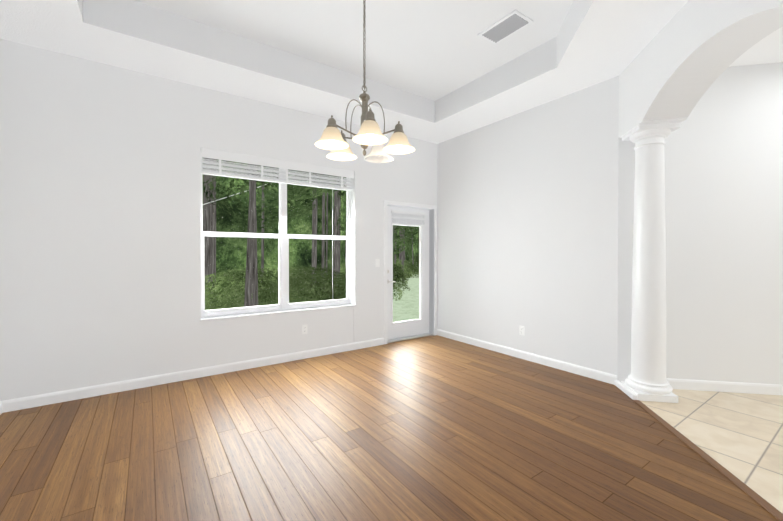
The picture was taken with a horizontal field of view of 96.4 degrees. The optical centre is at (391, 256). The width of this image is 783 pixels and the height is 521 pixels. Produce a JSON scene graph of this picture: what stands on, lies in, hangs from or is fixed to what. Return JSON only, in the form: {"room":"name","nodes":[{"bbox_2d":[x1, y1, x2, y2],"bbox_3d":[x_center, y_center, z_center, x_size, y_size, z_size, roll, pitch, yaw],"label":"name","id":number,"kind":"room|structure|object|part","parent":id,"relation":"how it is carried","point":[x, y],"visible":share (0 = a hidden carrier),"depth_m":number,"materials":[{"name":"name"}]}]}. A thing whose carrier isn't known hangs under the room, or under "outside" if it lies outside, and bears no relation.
{"room":"empty dining room","nodes":[
{"label":"empty dining room","id":0,"kind":"room"},
{"bbox_2d":[0,39,436,400],"bbox_3d":[-0.191,-0.561,5.078,8.080,3.630,0.240,0,1,-35],"label":"wall","id":1,"kind":"structure","parent":0,"point":[100,223],"depth_m":3.33,"materials":[{"name":"white paint"}]},
{"bbox_2d":[0,401,3,414],"bbox_3d":[-1.858,1.241,0.963,0.014,0.095,4.620,0,1,-35],"label":"baseboard","id":2,"kind":"structure","parent":1,"relation":"attached to","point":[1,402],"depth_m":2.85,"materials":[{"name":"white wood"}]},
{"bbox_2d":[4,338,383,412],"bbox_3d":[-1.634,1.216,3.929,3.720,0.095,0.014,0,1,-35],"label":"baseboard","id":3,"kind":"structure","parent":1,"relation":"attached to","point":[155,380],"depth_m":3.50,"materials":[{"name":"white wood"}]},
{"bbox_2d":[200,148,355,320],"bbox_3d":[-1.294,-0.004,4.265,1.859,2.290,0.207,0,1,-35],"label":"window","id":4,"kind":"structure","parent":1,"relation":"in","point":[283,181],"depth_m":4.26,"materials":[{"name":"white metal"}]},
{"bbox_2d":[200,148,353,190],"bbox_3d":[-1.269,-1.015,4.221,1.819,0.265,0.068,0,1,-35],"label":"blind","id":5,"kind":"object","parent":4,"relation":"attached to","point":[205,153],"depth_m":4.11,"materials":[{"name":"white plastic"}]},
{"bbox_3d":[-0.651,0.124,4.669,0.284,2.026,0.116,0,1,-35],"label":"blind cord","id":6,"kind":"part","parent":4,"relation":"part of","materials":[{"name":"white plastic"}]},
{"bbox_2d":[302,325,306,333],"bbox_3d":[-1.071,0.900,4.323,0.070,0.115,0.009,0,1,-35],"label":"electrical outlet","id":7,"kind":"object","parent":1,"relation":"attached to","point":[304,329],"visible":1,"depth_m":4.32,"materials":[{"name":"white plastic"}]},
{"bbox_2d":[375,259,379,266],"bbox_3d":[-0.194,0.090,4.928,0.070,0.115,0.012,0,1,-35],"label":"rocker light switch","id":8,"kind":"object","parent":1,"relation":"attached to","point":[377,262],"visible":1,"depth_m":4.92,"materials":[{"name":"white plastic"}]},
{"bbox_2d":[384,200,436,343],"bbox_3d":[0.237,0.222,5.374,1.009,2.058,0.256,0,1,-35],"label":"door","id":9,"kind":"structure","parent":1,"relation":"in","point":[408,215],"depth_m":5.43,"materials":[{"name":"white"}]},
{"bbox_2d":[0,335,778,520],"bbox_3d":[0.066,1.307,2.370,4.780,0.060,4.720,0,1,-35],"label":"floor","id":10,"kind":"structure","parent":0,"point":[434,428],"depth_m":2.31,"materials":[{"name":"brown wood"}]},
{"bbox_2d":[620,121,682,402],"bbox_3d":[2.356,0.055,3.205,0.350,2.430,0.350,0,0,10],"label":"column","id":11,"kind":"structure","parent":10,"relation":"on","point":[645,380],"depth_m":3.10,"materials":[{"name":"white"}]},
{"bbox_2d":[633,400,782,520],"bbox_3d":[1.937,1.276,1.869,0.055,0.009,2.468,0,0,10],"label":"trim","id":12,"kind":"structure","parent":10,"relation":"on","point":[759,499],"depth_m":2.11,"materials":[{"name":"brown wood"}]},
{"bbox_2d":[0,0,782,143],"bbox_3d":[2.379,-1.910,2.629,9.500,0.291,7.300,0,1,-35],"label":"ceiling","id":13,"kind":"structure","parent":0,"point":[434,61],"depth_m":3.22,"materials":[{"name":"white paint"}]},
{"bbox_2d":[315,0,414,162],"bbox_3d":[-0.196,-1.360,2.308,0.633,1.384,0.645,0,1,-35],"label":"chandelier","id":14,"kind":"object","parent":13,"relation":"hanging from","point":[333,138],"visible":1,"depth_m":2.28,"materials":[{"name":"white glass"}]},
{"bbox_3d":[-0.375,-0.754,2.201,0.212,0.108,0.212,0,1,-35],"label":"lamp shade","id":15,"kind":"part","parent":14,"relation":"part of","materials":[{"name":"beige glass"}]},
{"bbox_3d":[-0.351,-0.756,2.469,0.212,0.108,0.212,0,1,-35],"label":"lamp shade","id":16,"kind":"part","parent":14,"relation":"part of","materials":[{"name":"beige glass"}]},
{"bbox_3d":[-0.179,-1.577,2.312,0.132,0.949,0.132,0,1,-35],"label":"chain","id":17,"kind":"part","parent":14,"relation":"part of","materials":[{"name":"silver metal"}]},
{"bbox_3d":[-0.128,-0.753,2.097,0.212,0.108,0.212,0,1,-35],"label":"lamp shade","id":18,"kind":"part","parent":14,"relation":"part of","materials":[{"name":"beige glass"}]},
{"bbox_3d":[-0.090,-0.757,2.529,0.212,0.108,0.212,0,1,-35],"label":"lamp shade","id":19,"kind":"part","parent":14,"relation":"part of","materials":[{"name":"white glass"}]},
{"bbox_3d":[0.048,-0.755,2.299,0.212,0.108,0.212,0,1,-35],"label":"lamp shade","id":20,"kind":"part","parent":14,"relation":"part of","materials":[{"name":"beige glass"}]},
{"bbox_2d":[478,9,532,43],"bbox_3d":[1.018,-2.053,3.153,0.250,0.015,0.410,0,1,-35],"label":"ceiling vent","id":21,"kind":"object","parent":13,"relation":"in","point":[511,23],"visible":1,"depth_m":3.13,"materials":[{"name":"grey metal"}]},
{"bbox_2d":[437,62,782,384],"bbox_3d":[3.414,-0.555,4.306,2.946,3.630,5.156,0,1,-35],"label":"wall","id":22,"kind":"structure","parent":0,"point":[535,212],"depth_m":3.51,"materials":[{"name":"white paint"}]},
{"bbox_2d":[519,326,523,335],"bbox_3d":[1.609,0.915,4.323,0.009,0.115,0.070,0,1,-35],"label":"electrical outlet","id":23,"kind":"object","parent":22,"relation":"attached to","point":[521,330],"visible":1,"depth_m":4.32,"materials":[{"name":"white plastic"}]},
{"bbox_2d":[437,329,616,384],"bbox_3d":[1.472,1.211,4.516,0.015,0.095,2.610,0,1,-35],"label":"baseboard","id":24,"kind":"structure","parent":22,"relation":"attached to","point":[572,368],"depth_m":4.15,"materials":[{"name":"white wood"}]},
{"bbox_2d":[614,380,637,399],"bbox_3d":[2.185,1.244,3.268,0.040,0.050,0.375,0,0,10],"label":"trim","id":25,"kind":"structure","parent":22,"relation":"attached to","point":[626,390],"depth_m":3.23,"materials":[{"name":"white wood"}]},
{"bbox_2d":[666,378,782,395],"bbox_3d":[4.114,1.223,3.109,2.244,0.095,2.244,0,1,-35],"label":"baseboard","id":26,"kind":"structure","parent":22,"relation":"attached to","point":[684,384],"depth_m":3.28,"materials":[{"name":"white wood"}]},
{"bbox_2d":[619,0,782,137],"bbox_3d":[2.092,-0.533,1.712,0.340,3.630,3.443,0,0,10],"label":"archway","id":27,"kind":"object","parent":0,"point":[690,53],"depth_m":2.54,"materials":[{"name":"white paint"}]},
{"bbox_2d":[641,389,782,513],"bbox_3d":[2.293,1.325,2.780,10.100,0.096,7.600,0,1,-35],"label":"floor","id":28,"kind":"structure","parent":0,"point":[739,436],"depth_m":2.59,"materials":[{"name":"beige tile"}]},
{"label":"outside","id":29,"kind":"structure","parent":0,"visible":0},
{"bbox_2d":[202,157,418,321],"bbox_3d":[-3.166,-7.480,23.694,56.000,18.849,33.740,0,1,-35],"label":"garden","id":30,"kind":"object","parent":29,"point":[244,205],"depth_m":8.62,"materials":[{"name":"green plant"}]}
]}

